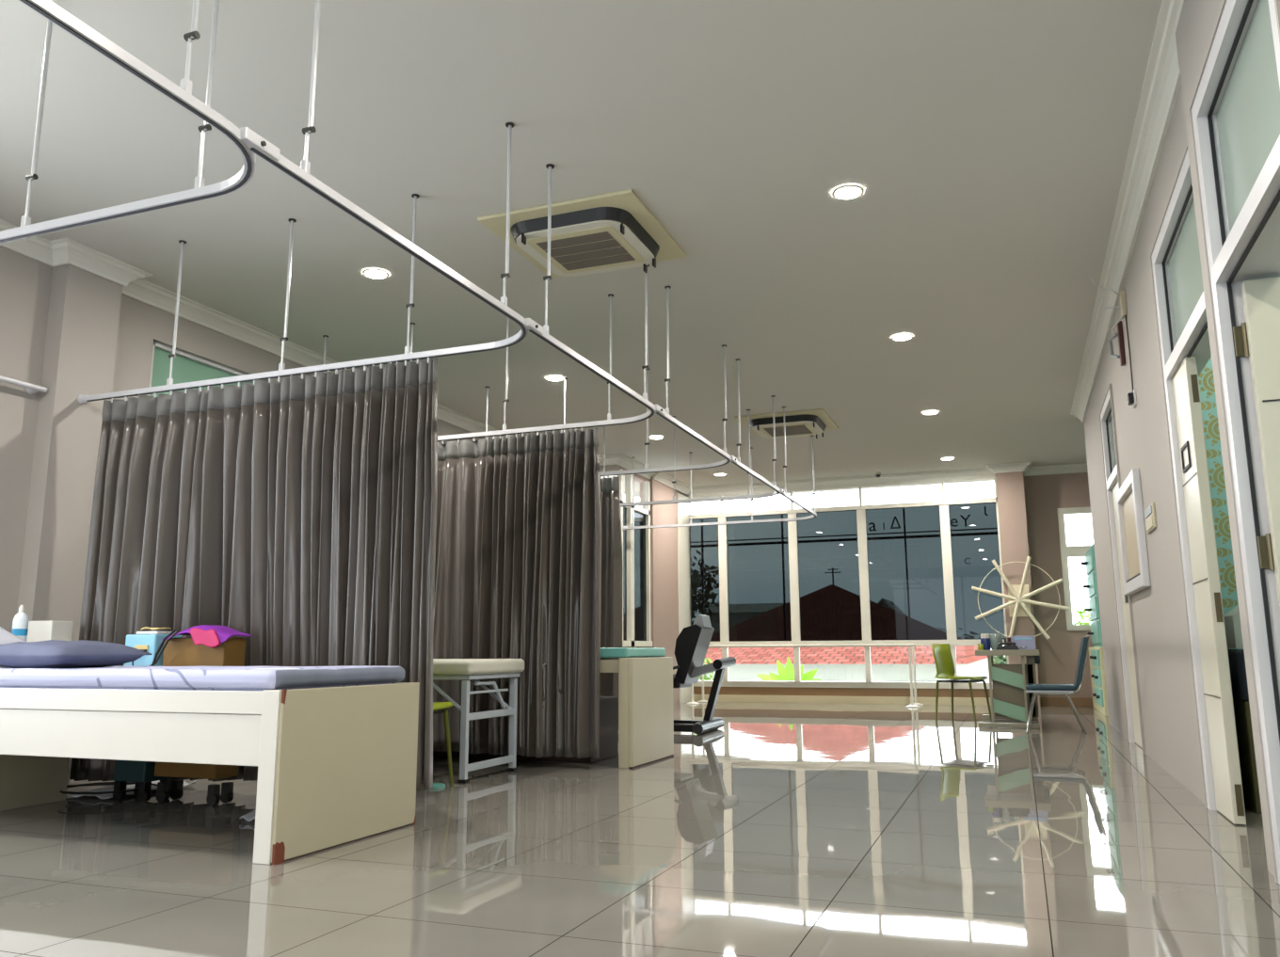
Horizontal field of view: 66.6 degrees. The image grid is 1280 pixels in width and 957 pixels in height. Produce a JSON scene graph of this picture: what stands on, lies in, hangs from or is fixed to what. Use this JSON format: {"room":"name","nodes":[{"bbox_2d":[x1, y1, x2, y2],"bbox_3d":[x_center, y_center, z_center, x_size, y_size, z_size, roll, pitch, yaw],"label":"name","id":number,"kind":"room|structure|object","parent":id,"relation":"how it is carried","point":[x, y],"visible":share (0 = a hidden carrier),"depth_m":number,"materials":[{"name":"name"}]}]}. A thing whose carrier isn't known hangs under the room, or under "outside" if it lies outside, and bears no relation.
{"room":"hospital room","nodes":[
{"label":"hospital room","id":0,"kind":"room"},
{"bbox_2d":[16,264,122,782],"bbox_3d":[-3.479,0.196,5.907,0.130,3.199,0.390,-4,-11,21],"label":"pillar","id":1,"kind":"structure","parent":0,"point":[80,350],"depth_m":5.89,"materials":[{"name":"paint"}]},
{"bbox_2d":[0,246,485,633],"bbox_3d":[-3.651,0.198,5.919,0.200,3.200,14.350,-4,-11,21],"label":"wall","id":2,"kind":"structure","parent":0,"point":[25,282],"depth_m":5.82,"materials":[{"name":"paint"}]},
{"bbox_2d":[0,375,47,394],"bbox_3d":[-3.849,-0.648,5.144,0.086,0.060,1.510,-4,-11,21],"label":"wall rail","id":3,"kind":"object","parent":2,"relation":"attached to","point":[31,389],"visible":1,"depth_m":5.71,"materials":[{"name":"grey metal"}]},
{"bbox_2d":[148,341,253,397],"bbox_3d":[-2.953,0.168,7.697,0.060,1.870,2.490,-4,-11,21],"label":"window","id":4,"kind":"structure","parent":2,"relation":"in","point":[186,367],"depth_m":7.00,"materials":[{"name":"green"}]},
{"bbox_2d":[0,0,1161,496],"bbox_3d":[0.949,-1.496,6.087,9.100,0.150,17.800,-4,-11,21],"label":"ceiling","id":5,"kind":"structure","parent":0,"point":[986,142],"depth_m":5.20,"materials":[{"name":"grey paint"}]},
{"bbox_2d":[0,0,255,243],"bbox_3d":[-3.333,-1.627,2.062,3.342,0.946,3.892,-4,-11,21],"label":"track","id":6,"kind":"object","parent":5,"relation":"hanging from","point":[183,95],"visible":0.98,"depth_m":3.21,"materials":[{"name":"grey metal"}]},
{"bbox_2d":[77,0,527,404],"bbox_3d":[-2.298,-1.194,4.551,3.212,0.946,2.132,-4,-11,21],"label":"track","id":7,"kind":"object","parent":5,"relation":"hanging from","point":[255,143],"visible":0.97,"depth_m":4.52,"materials":[{"name":"grey metal"}]},
{"bbox_2d":[69,357,437,790],"bbox_3d":[-2.083,0.541,5.366,2.356,2.218,0.342,-4,-11,21],"label":"curtain","id":8,"kind":"object","parent":7,"relation":"hanging from","point":[296,515],"visible":0.76,"depth_m":5.33,"materials":[{"name":"grey fabric"}]},
{"bbox_2d":[362,268,388,279],"bbox_3d":[-1.736,-1.345,6.407,0.170,0.009,0.170,-4,-11,21],"label":"recessed light","id":9,"kind":"object","parent":5,"relation":"in","point":[373,273],"visible":1,"depth_m":6.39,"materials":[{"name":"white"}]},
{"bbox_2d":[365,271,385,277],"bbox_3d":[-1.736,-1.344,6.407,0.132,0.005,0.132,-4,-11,21],"label":"diffuser","id":10,"kind":"object","parent":9,"relation":"attached to","point":[369,274],"depth_m":6.41,"materials":[{"name":"white"}]},
{"bbox_2d":[322,163,655,441],"bbox_3d":[-1.709,-0.898,6.249,3.342,0.946,2.072,-4,-11,21],"label":"track","id":11,"kind":"object","parent":5,"relation":"hanging from","point":[542,332],"visible":0.69,"depth_m":6.23,"materials":[{"name":"grey metal"}]},
{"bbox_2d":[432,427,601,758],"bbox_3d":[-1.371,0.789,6.854,2.370,2.198,0.244,-4,-11,21],"label":"curtain","id":12,"kind":"object","parent":11,"relation":"hanging from","point":[518,565],"visible":0.69,"depth_m":6.65,"materials":[{"name":"grey fabric"}]},
{"bbox_2d":[545,375,563,381],"bbox_3d":[-0.776,-0.913,8.882,0.170,0.009,0.170,-4,-11,21],"label":"recessed light","id":13,"kind":"object","parent":5,"relation":"in","point":[549,377],"visible":1,"depth_m":8.86,"materials":[{"name":"white plastic"}]},
{"bbox_2d":[477,189,687,277],"bbox_3d":[-0.319,-1.385,5.842,0.950,0.139,0.950,-4,-11,21],"label":"air conditioner","id":14,"kind":"object","parent":5,"relation":"attached to","point":[615,231],"visible":0.98,"depth_m":5.66,"materials":[{"name":"beige plastic"}]},
{"bbox_2d":[510,207,659,257],"bbox_3d":[-0.319,-1.402,5.845,0.750,0.063,0.750,-4,-11,21],"label":"outlet","id":15,"kind":"object","parent":14,"relation":"attached to","point":[586,232],"depth_m":5.63,"materials":[{"name":"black plastic"}]},
{"bbox_2d":[536,231,635,270],"bbox_3d":[-0.319,-1.356,5.836,0.450,0.004,0.439,-4,-11,21],"label":"grille","id":16,"kind":"object","parent":14,"relation":"attached to","point":[593,249],"depth_m":5.82,"materials":[{"name":"brown"}]},
{"bbox_2d":[484,286,730,476],"bbox_3d":[-1.068,-0.610,7.900,3.342,0.946,2.082,-4,-11,21],"label":"track","id":17,"kind":"object","parent":5,"relation":"hanging from","point":[664,413],"visible":0.73,"depth_m":7.90,"materials":[{"name":"grey metal"}]},
{"bbox_2d":[599,475,622,697],"bbox_3d":[-0.835,1.080,8.608,1.453,2.168,0.158,-4,-11,20],"label":"curtain","id":18,"kind":"object","parent":17,"relation":"hanging from","point":[611,598],"visible":0.06,"depth_m":8.42,"materials":[{"name":"grey fabric"}]},
{"bbox_2d":[603,358,780,506],"bbox_3d":[-0.429,-0.323,9.548,3.342,0.946,2.062,-4,-11,21],"label":"track","id":19,"kind":"object","parent":5,"relation":"hanging from","point":[736,461],"visible":0.8,"depth_m":9.94,"materials":[{"name":"grey metal"}]},
{"bbox_2d":[623,406,816,530],"bbox_3d":[1.232,0.003,11.447,1.526,0.946,3.340,5,-11,-28],"label":"track","id":20,"kind":"object","parent":5,"relation":"hanging from","point":[783,492],"visible":0.96,"depth_m":11.85,"materials":[{"name":"grey metal"}]},
{"bbox_2d":[734,408,838,439],"bbox_3d":[1.617,-0.548,10.650,0.950,0.139,0.950,-4,-11,21],"label":"air conditioner","id":21,"kind":"object","parent":5,"relation":"attached to","point":[810,422],"visible":0.97,"depth_m":10.42,"materials":[{"name":"beige plastic"}]},
{"bbox_2d":[763,424,812,436],"bbox_3d":[1.617,-0.519,10.645,0.450,0.004,0.439,-4,-11,21],"label":"grille","id":22,"kind":"object","parent":21,"relation":"attached to","point":[795,429],"depth_m":10.61,"materials":[{"name":"brown plastic"}]},
{"bbox_2d":[749,414,826,431],"bbox_3d":[1.617,-0.565,10.653,0.750,0.063,0.750,-4,-11,21],"label":"outlet","id":23,"kind":"object","parent":21,"relation":"attached to","point":[794,423],"depth_m":10.39,"materials":[{"name":"black plastic"}]},
{"bbox_2d":[832,184,863,200],"bbox_3d":[1.130,-1.554,5.298,0.170,0.009,0.170,-4,-11,21],"label":"recessed light","id":24,"kind":"object","parent":5,"relation":"in","point":[845,192],"visible":1,"depth_m":5.29,"materials":[{"name":"white"}]},
{"bbox_2d":[835,187,860,198],"bbox_3d":[1.130,-1.553,5.298,0.132,0.005,0.132,-4,-11,21],"label":"diffuser","id":25,"kind":"object","parent":24,"relation":"attached to","point":[840,192],"depth_m":5.29,"materials":[{"name":"white"}]},
{"bbox_2d":[891,333,912,340],"bbox_3d":[2.087,-1.125,7.765,0.170,0.009,0.170,-4,-11,21],"label":"recessed light","id":26,"kind":"object","parent":5,"relation":"in","point":[903,336],"visible":1,"depth_m":7.75,"materials":[{"name":"white plastic"}]},
{"bbox_2d":[893,335,911,339],"bbox_3d":[2.087,-1.124,7.764,0.132,0.005,0.132,-4,-11,21],"label":"diffuser","id":27,"kind":"object","parent":26,"relation":"attached to","point":[895,337],"depth_m":7.75,"materials":[{"name":"white plastic"}]},
{"bbox_2d":[599,464,619,472],"bbox_3d":[-0.721,1.332,12.436,0.950,3.200,0.100,-4,-11,21],"label":"wall","id":28,"kind":"structure","parent":0,"point":[608,468],"depth_m":12.52,"materials":[{"name":"paint"}]},
{"bbox_2d":[0,701,1279,956],"bbox_3d":[0.965,1.788,5.508,9.100,0.120,17.800,-4,-11,21],"label":"floor","id":29,"kind":"structure","parent":0,"point":[778,829],"depth_m":3.49,"materials":[{"name":"tile"}]},
{"bbox_2d":[26,620,73,789],"bbox_3d":[-3.349,1.228,5.215,0.440,0.925,0.400,-4,-11,21],"label":"base cabinet","id":30,"kind":"object","parent":29,"relation":"on","point":[51,630],"visible":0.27,"depth_m":5.31,"materials":[{"name":"white paint"}]},
{"bbox_2d":[11,605,29,641],"bbox_3d":[-3.243,0.762,5.103,0.073,0.200,0.072,-4,-11,21],"label":"lotion bottle","id":31,"kind":"object","parent":30,"relation":"on","point":[20,622],"visible":0.75,"depth_m":5.08,"materials":[{"name":"white plastic"}]},
{"bbox_2d":[11,628,28,636],"bbox_3d":[-3.243,0.804,5.096,0.073,0.035,0.072,-4,-11,21],"label":"print","id":32,"kind":"object","parent":31,"relation":"attached to","point":[16,632],"depth_m":5.07,"materials":[{"name":"blue paper"}]},
{"bbox_2d":[65,780,196,799],"bbox_3d":[-2.793,1.699,5.352,0.362,0.025,0.601,-4,-11,21],"label":"plastic sheet","id":33,"kind":"object","parent":29,"relation":"on","point":[128,787],"visible":0.35,"depth_m":5.26,"materials":[{"name":"grey plastic"}]},
{"bbox_2d":[59,782,157,794],"bbox_3d":[-2.817,1.634,5.161,0.461,0.012,0.460,8,-13,-38],"label":"cable","id":34,"kind":"object","parent":33,"relation":"on","point":[100,783],"visible":0.53,"depth_m":5.05,"materials":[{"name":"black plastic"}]},
{"bbox_2d":[112,631,181,802],"bbox_3d":[-2.587,1.238,5.120,0.232,0.860,0.188,-4,-11,21],"label":"cart","id":35,"kind":"object","parent":29,"relation":"on","point":[141,773],"visible":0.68,"depth_m":5.02,"materials":[{"name":"teal"}]},
{"bbox_2d":[154,637,245,805],"bbox_3d":[-2.265,1.237,5.016,0.405,0.823,0.150,-4,-11,21],"label":"wooden cart","id":36,"kind":"object","parent":29,"relation":"on","point":[178,651],"visible":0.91,"depth_m":4.96,"materials":[{"name":"brown wood"}]},
{"bbox_2d":[162,624,252,643],"bbox_3d":[-2.247,0.813,5.066,0.420,0.102,0.220,-4,-11,21],"label":"cloth","id":37,"kind":"object","parent":36,"relation":"on","point":[224,632],"visible":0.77,"depth_m":5.02,"materials":[{"name":"purple fabric"}]},
{"bbox_2d":[148,629,177,666],"bbox_3d":[-2.498,0.937,4.996,0.305,0.315,0.021,-4,-11,21],"label":"power cable","id":38,"kind":"object","parent":37,"relation":"hanging from","point":[155,660],"visible":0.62,"depth_m":4.98,"materials":[{"name":"black plastic"}]},
{"bbox_2d":[190,627,220,647],"bbox_3d":[-2.190,0.801,4.906,0.202,0.100,0.022,-4,-11,21],"label":"cloth","id":39,"kind":"object","parent":37,"relation":"hanging from","point":[209,638],"visible":1,"depth_m":4.90,"materials":[{"name":"pink fabric"}]},
{"bbox_2d":[0,666,419,865],"bbox_3d":[-2.152,1.179,4.326,2.146,0.700,0.890,-4,-11,21],"label":"bed","id":40,"kind":"object","parent":29,"relation":"on","point":[337,767],"visible":0.94,"depth_m":3.85,"materials":[{"name":"beige laminate"}]},
{"bbox_2d":[0,626,24,644],"bbox_3d":[-3.284,0.775,4.791,0.391,0.195,0.420,-4,-11,21],"label":"pillow","id":41,"kind":"object","parent":40,"relation":"on","point":[6,637],"visible":0.41,"depth_m":4.84,"materials":[{"name":"white fabric"}]},
{"bbox_2d":[0,665,405,714],"bbox_3d":[-2.161,0.981,4.373,2.043,0.269,0.873,-4,-11,21],"label":"mattress","id":42,"kind":"object","parent":40,"relation":"on","point":[128,677],"visible":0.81,"depth_m":3.91,"materials":[{"name":"fabric"}]},
{"bbox_2d":[0,640,151,668],"bbox_3d":[-2.679,0.812,4.484,0.740,0.136,0.420,-5,-11,26],"label":"pillow","id":43,"kind":"object","parent":42,"relation":"on","point":[50,653],"visible":0.96,"depth_m":4.32,"materials":[{"name":"fabric"}]},
{"bbox_2d":[239,809,255,821],"bbox_3d":[-1.570,1.540,4.535,0.321,0.044,0.481,-4,-11,21],"label":"plastic sheet","id":44,"kind":"object","parent":29,"relation":"on","point":[250,816],"visible":0.05,"depth_m":4.38,"materials":[{"name":"grey plastic"}]},
{"bbox_2d":[432,702,453,786],"bbox_3d":[-1.339,1.324,5.462,0.470,0.802,0.420,-4,-11,21],"label":"plastic chair","id":45,"kind":"object","parent":29,"relation":"on","point":[438,707],"visible":0.14,"depth_m":5.51,"materials":[{"name":"yellow"}]},
{"bbox_2d":[432,658,524,783],"bbox_3d":[-1.474,1.501,6.173,1.315,0.701,0.691,-4,-11,21],"label":"folding table","id":46,"kind":"object","parent":29,"relation":"on","point":[475,669],"visible":0.51,"depth_m":5.84,"materials":[{"name":"grey plastic"}]},
{"bbox_2d":[432,658,524,674],"bbox_3d":[-1.476,1.200,6.226,1.315,0.089,0.691,-4,-11,21],"label":"cushion","id":47,"kind":"object","parent":46,"relation":"on","point":[440,666],"depth_m":5.79,"materials":[{"name":"beige leather"}]},
{"bbox_2d":[432,696,618,763],"bbox_3d":[-0.829,1.798,7.072,1.250,0.420,0.500,-4,-11,21],"label":"bed","id":48,"kind":"object","parent":29,"relation":"on","point":[608,705],"visible":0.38,"depth_m":6.88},
{"bbox_2d":[599,656,673,768],"bbox_3d":[-0.854,1.652,7.045,2.041,0.700,0.815,-4,-11,21],"label":"bed","id":49,"kind":"object","parent":29,"relation":"on","point":[646,705],"visible":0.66,"depth_m":6.50,"materials":[{"name":"beige laminate"}]},
{"bbox_2d":[600,647,665,657],"bbox_3d":[-0.853,1.272,7.108,1.930,0.069,0.781,-4,-11,21],"label":"mattress","id":50,"kind":"object","parent":49,"relation":"on","point":[605,652],"visible":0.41,"depth_m":6.51,"materials":[{"name":"teal fabric"}]},
{"bbox_2d":[672,614,735,735],"bbox_3d":[0.150,1.858,9.346,1.475,1.079,0.828,-4,-11,21],"label":"exercise machine","id":51,"kind":"object","parent":29,"relation":"on","point":[692,644],"visible":0.55,"depth_m":9.06,"materials":[{"name":"black metal"}]},
{"bbox_2d":[686,643,923,707],"bbox_3d":[2.232,2.721,13.548,3.200,0.819,0.680,-4,-11,21],"label":"bars","id":52,"kind":"object","parent":29,"relation":"on","point":[916,704],"visible":0.88,"depth_m":13.24,"materials":[{"name":"beige metal"}]},
{"bbox_2d":[931,643,991,723],"bbox_3d":[3.359,2.139,10.220,0.470,0.802,0.420,-9,-14,42],"label":"plastic chair","id":53,"kind":"object","parent":29,"relation":"on","point":[942,654],"visible":0.99,"depth_m":10.30,"materials":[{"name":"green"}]},
{"bbox_2d":[975,649,1039,728],"bbox_3d":[3.773,2.122,9.957,0.600,0.731,1.300,-4,-11,21],"label":"desk","id":54,"kind":"object","parent":29,"relation":"on","point":[1011,700],"visible":0.94,"depth_m":9.41,"materials":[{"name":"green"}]},
{"bbox_2d":[980,633,991,650],"bbox_3d":[3.433,1.622,9.687,0.090,0.160,0.090,-4,-11,21],"label":"pill bottle","id":55,"kind":"object","parent":54,"relation":"on","point":[984,637],"visible":0.96,"depth_m":9.65,"materials":[{"name":"blue"}]},
{"bbox_2d":[989,633,1007,650],"bbox_3d":[3.555,1.617,9.662,0.167,0.160,0.118,-4,-11,21],"label":"water jug","id":56,"kind":"object","parent":54,"relation":"on","point":[995,638],"visible":0.73,"depth_m":9.63,"materials":[{"name":"grey plastic"}]},
{"bbox_2d":[996,641,1018,650],"bbox_3d":[3.581,1.633,9.508,0.200,0.075,0.140,-4,-11,21],"label":"desk telephone","id":57,"kind":"object","parent":54,"relation":"on","point":[1013,647],"visible":1,"depth_m":9.45,"materials":[{"name":"black plastic"}]},
{"bbox_2d":[1010,636,1035,650],"bbox_3d":[3.766,1.616,9.584,0.215,0.134,0.153,-4,-11,21],"label":"tissue box","id":58,"kind":"object","parent":54,"relation":"on","point":[1029,642],"visible":0.89,"depth_m":9.51,"materials":[{"name":"blue"}]},
{"bbox_2d":[1025,635,1089,734],"bbox_3d":[3.848,1.891,8.989,0.593,0.865,0.422,-4,-11,21],"label":"padded chair","id":59,"kind":"object","parent":29,"relation":"on","point":[1065,690],"visible":1,"depth_m":8.80,"materials":[{"name":"teal plastic"}]},
{"bbox_2d":[1088,647,1108,717],"bbox_3d":[5.699,2.401,11.660,0.555,0.760,1.900,-4,-11,21],"label":"base cabinet","id":60,"kind":"object","parent":29,"relation":"on","point":[1096,654],"visible":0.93,"depth_m":11.14,"materials":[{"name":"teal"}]},
{"bbox_2d":[1080,544,1103,647],"bbox_3d":[5.488,1.403,11.525,0.422,1.159,1.180,-4,-11,21],"label":"display cabinet","id":61,"kind":"object","parent":60,"relation":"on","point":[1090,560],"visible":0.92,"depth_m":11.32,"materials":[{"name":"teal"}]},
{"bbox_2d":[1227,649,1262,814],"bbox_3d":[3.691,1.160,4.506,1.660,0.742,0.622,-4,-11,21],"label":"couch","id":62,"kind":"object","parent":29,"relation":"on","point":[1236,657],"visible":0.43,"depth_m":4.59,"materials":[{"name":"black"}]},
{"bbox_2d":[1223,605,1243,648],"bbox_3d":[3.034,0.715,4.736,0.310,0.215,0.288,-4,-11,21],"label":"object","id":63,"kind":"object","parent":62,"relation":"on","point":[1232,619],"visible":0.23,"depth_m":4.69,"materials":[{"name":"grey"}]},
{"bbox_2d":[1227,649,1248,701],"bbox_3d":[3.690,0.914,4.549,1.660,0.242,0.622,-4,-11,21],"label":"cushion","id":64,"kind":"object","parent":62,"relation":"on","point":[1236,657],"depth_m":4.60,"materials":[{"name":"blue plastic"}]},
{"bbox_2d":[619,465,685,703],"bbox_3d":[0.217,1.539,13.639,0.170,3.200,2.850,-4,-11,21],"label":"wall","id":65,"kind":"structure","parent":0,"point":[664,541],"depth_m":13.76,"materials":[{"name":"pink paint"}]},
{"bbox_2d":[0,219,655,479],"bbox_3d":[-2.945,-1.265,6.552,0.870,0.104,15.550,-4,-11,21],"label":"trim","id":66,"kind":"structure","parent":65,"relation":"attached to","point":[62,251],"depth_m":6.78,"materials":[{"name":"white paint"}]},
{"bbox_2d":[617,469,652,646],"bbox_3d":[-0.064,1.071,12.851,0.080,2.250,1.050,-4,-11,21],"label":"window","id":67,"kind":"structure","parent":65,"relation":"in","point":[636,627],"depth_m":12.85,"materials":[{"name":"beige metal"}]},
{"bbox_2d":[677,493,690,703],"bbox_3d":[0.663,1.763,14.519,0.015,3.060,0.520,-4,-11,21],"label":"trim","id":68,"kind":"structure","parent":65,"relation":"attached to","point":[684,607],"depth_m":14.54,"materials":[{"name":"beige paint"}]},
{"bbox_2d":[721,645,957,682],"bbox_3d":[2.818,2.631,13.830,4.530,0.490,0.070,-4,-11,21],"label":"window","id":69,"kind":"structure","parent":65,"relation":"in","point":[867,649],"depth_m":13.96,"materials":[{"name":"beige metal"}]},
{"bbox_2d":[693,694,991,705],"bbox_3d":[2.800,3.135,13.842,4.640,0.100,0.240,-4,-11,21],"label":"trim","id":70,"kind":"structure","parent":65,"relation":"attached to","point":[905,700],"depth_m":13.69,"materials":[{"name":"beige wood"}]},
{"bbox_2d":[693,680,992,688],"bbox_3d":[2.799,2.931,13.878,4.640,0.085,0.200,-4,-11,21],"label":"trim","id":71,"kind":"structure","parent":65,"relation":"attached to","point":[707,683],"depth_m":13.75,"materials":[{"name":"beige wood"}]},
{"bbox_2d":[693,687,993,698],"bbox_3d":[2.808,3.034,13.884,4.640,0.115,0.190,-4,-11,21],"label":"trim","id":72,"kind":"structure","parent":65,"relation":"attached to","point":[751,691],"depth_m":13.76,"materials":[{"name":"brown wood"}]},
{"bbox_2d":[688,478,1008,664],"bbox_3d":[2.817,1.513,14.026,4.519,2.760,0.090,-4,-11,21],"label":"trim","id":73,"kind":"structure","parent":65,"relation":"attached to","point":[994,478],"depth_m":13.30,"materials":[{"name":"beige"}]},
{"bbox_2d":[720,481,944,512],"bbox_3d":[2.806,0.287,14.243,4.530,0.270,0.070,-4,-11,21],"label":"window frame","id":74,"kind":"structure","parent":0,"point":[942,483],"depth_m":14.09,"materials":[{"name":"beige"}]},
{"bbox_2d":[685,476,995,498],"bbox_3d":[2.784,0.102,14.376,4.640,0.140,0.200,-4,-11,21],"label":"lintel","id":75,"kind":"object","parent":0,"point":[988,478],"visible":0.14,"depth_m":14.12,"materials":[{"name":"white paint"}]},
{"bbox_2d":[689,502,1005,641],"bbox_3d":[2.812,1.395,14.048,4.530,1.860,0.070,-4,-11,21],"label":"window","id":76,"kind":"structure","parent":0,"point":[902,573],"depth_m":13.96,"materials":[{"name":"beige"}]},
{"bbox_2d":[995,471,1039,707],"bbox_3d":[5.106,1.437,13.200,0.345,3.200,0.600,-4,-11,21],"label":"wall","id":77,"kind":"structure","parent":0,"point":[1010,486],"depth_m":13.02,"materials":[{"name":"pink paint"}]},
{"bbox_2d":[688,497,997,519],"bbox_3d":[2.807,0.449,14.215,4.530,0.060,0.090,-4,-11,21],"label":"trim","id":78,"kind":"structure","parent":77,"relation":"attached to","point":[986,500],"depth_m":14.07,"materials":[{"name":"beige"}]},
{"bbox_2d":[709,639,1004,645],"bbox_3d":[2.815,2.349,13.875,4.530,0.080,0.100,-4,-11,21],"label":"trim","id":79,"kind":"structure","parent":77,"relation":"attached to","point":[917,642],"depth_m":13.69,"materials":[{"name":"beige"}]},
{"bbox_2d":[971,556,1068,639],"bbox_3d":[4.981,1.607,12.811,1.172,1.152,0.150,-4,-11,21],"label":"wheel","id":80,"kind":"object","parent":77,"relation":"attached to","point":[1018,596],"visible":0.91,"depth_m":12.78,"materials":[{"name":"beige paint"}]},
{"bbox_2d":[1023,472,1094,697],"bbox_3d":[6.779,1.355,12.782,3.085,3.200,0.200,-4,-11,21],"label":"wall","id":81,"kind":"structure","parent":0,"point":[1044,494],"depth_m":13.18,"materials":[{"name":"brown paint"}]},
{"bbox_2d":[652,462,1087,495],"bbox_3d":[4.145,-0.153,13.064,7.854,0.104,1.583,-4,-11,19],"label":"trim","id":82,"kind":"structure","parent":81,"relation":"attached to","point":[991,470],"depth_m":13.88,"materials":[{"name":"white paint"}]},
{"bbox_2d":[1040,697,1093,706],"bbox_3d":[6.701,2.862,12.430,2.985,0.110,0.020,-4,-11,21],"label":"baseboard","id":83,"kind":"structure","parent":81,"relation":"attached to","point":[1044,701],"depth_m":12.84,"materials":[{"name":"brown wood"}]},
{"bbox_2d":[1056,506,1090,630],"bbox_3d":[6.190,1.184,12.948,1.080,1.640,0.090,-4,-11,21],"label":"window","id":84,"kind":"structure","parent":81,"relation":"in","point":[1070,551],"depth_m":13.09,"materials":[{"name":"beige"}]},
{"bbox_2d":[1083,84,1204,802],"bbox_3d":[3.493,0.315,6.789,0.120,3.200,7.010,-4,-11,21],"label":"wall","id":85,"kind":"structure","parent":0,"point":[1161,638],"depth_m":5.83,"materials":[{"name":"paint"}]},
{"bbox_2d":[1086,273,1127,335],"bbox_3d":[3.090,-1.157,6.483,0.223,0.347,0.335,-4,-11,21],"label":"bracket","id":86,"kind":"object","parent":85,"relation":"attached to","point":[1122,296],"visible":0.96,"depth_m":6.31,"materials":[{"name":"beige metal"}]},
{"bbox_2d":[1108,320,1126,366],"bbox_3d":[3.244,-0.897,6.643,0.054,0.300,0.208,0,-10,0],"label":"wooden bar","id":87,"kind":"object","parent":85,"relation":"attached to","point":[1122,355],"visible":0.91,"depth_m":6.56,"materials":[{"name":"red wood"}]},
{"bbox_2d":[1099,384,1146,754],"bbox_3d":[3.839,0.701,7.647,0.148,2.734,1.028,-4,-11,21],"label":"door","id":88,"kind":"structure","parent":85,"relation":"in","point":[1124,610],"depth_m":7.91,"materials":[{"name":"grey wood"}]},
{"bbox_2d":[1124,314,1136,408],"bbox_3d":[3.126,-0.753,6.248,0.045,0.600,0.110,-4,-11,21],"label":"wall socket","id":89,"kind":"object","parent":85,"relation":"attached to","point":[1131,399],"visible":1,"depth_m":6.19,"materials":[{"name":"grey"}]},
{"bbox_2d":[1115,468,1151,595],"bbox_3d":[3.376,0.396,6.695,0.045,0.750,1.140,-4,-11,21],"label":"wall mirror","id":90,"kind":"object","parent":85,"relation":"attached to","point":[1135,567],"visible":1,"depth_m":6.63,"materials":[{"name":"grey mirror"}]},
{"bbox_2d":[1144,502,1156,533],"bbox_3d":[3.025,0.237,5.758,0.020,0.151,0.480,-4,-11,21],"label":"light switch","id":91,"kind":"object","parent":85,"relation":"attached to","point":[1150,512],"visible":1,"depth_m":5.75,"materials":[{"name":"beige plastic"}]},
{"bbox_2d":[1150,142,1246,824],"bbox_3d":[2.840,0.056,4.099,0.858,2.784,1.378,-4,-11,21],"label":"door","id":92,"kind":"structure","parent":85,"relation":"in","point":[1184,346],"depth_m":4.53,"materials":[{"name":"grey wood"}]},
{"bbox_2d":[1198,357,1243,649],"bbox_3d":[4.080,-0.004,4.992,2.280,3.200,0.100,-4,-11,21],"label":"wall","id":93,"kind":"structure","parent":0,"point":[1221,518],"depth_m":5.29,"materials":[{"name":"paper"}]},
{"bbox_2d":[1175,0,1274,875],"bbox_3d":[0.959,-0.809,0.334,0.175,3.200,7.040,-4,-11,21],"label":"wall","id":94,"kind":"structure","parent":0,"point":[1197,20],"depth_m":3.53,"materials":[{"name":"paint"}]},
{"bbox_2d":[1070,0,1183,422],"bbox_3d":[2.116,-1.764,3.860,0.120,0.104,14.050,-4,-11,21],"label":"trim","id":95,"kind":"structure","parent":94,"relation":"attached to","point":[1161,82],"depth_m":5.07,"materials":[{"name":"white paint"}]},
{"bbox_2d":[1188,0,1279,884],"bbox_3d":[2.261,-0.159,2.704,0.893,2.729,1.168,-4,-11,21],"label":"door","id":96,"kind":"structure","parent":94,"relation":"in","point":[1234,109],"depth_m":3.25,"materials":[{"name":"grey wood"}]},
{"label":"outside","id":97,"kind":"structure","parent":0,"visible":0},
{"bbox_3d":[14.062,13.116,49.201,110.000,0.200,75.200,-4,-11,21],"label":"ground","id":98,"kind":"structure","parent":97,"visible":0},
{"bbox_2d":[698,651,714,680],"bbox_3d":[1.012,5.012,15.980,0.585,4.364,0.629,-4,-11,21],"label":"shrub","id":99,"kind":"object","parent":98,"relation":"on","point":[706,678],"visible":0.12,"depth_m":16.30,"materials":[{"name":"green plant"}]},
{"bbox_2d":[756,656,821,681],"bbox_3d":[2.681,5.211,16.758,1.808,4.225,0.415,-4,-11,21],"label":"banana plant","id":100,"kind":"object","parent":98,"relation":"on","point":[788,673],"visible":0.28,"depth_m":16.99,"materials":[{"name":"green plant"}]},
{"bbox_2d":[704,645,991,682],"bbox_3d":[8.515,6.652,33.735,6.750,7.220,29.700,-4,-11,21],"label":"wall","id":101,"kind":"structure","parent":98,"relation":"on","point":[888,664],"depth_m":20.79,"materials":[{"name":"white"}]},
{"bbox_2d":[1072,608,1091,624],"bbox_3d":[7.232,4.137,14.994,0.991,5.686,1.004,7,-12,-37],"label":"flowering shrub","id":102,"kind":"object","parent":98,"relation":"on","point":[1080,613],"visible":0.08,"depth_m":15.31,"materials":[{"name":"green plant"}]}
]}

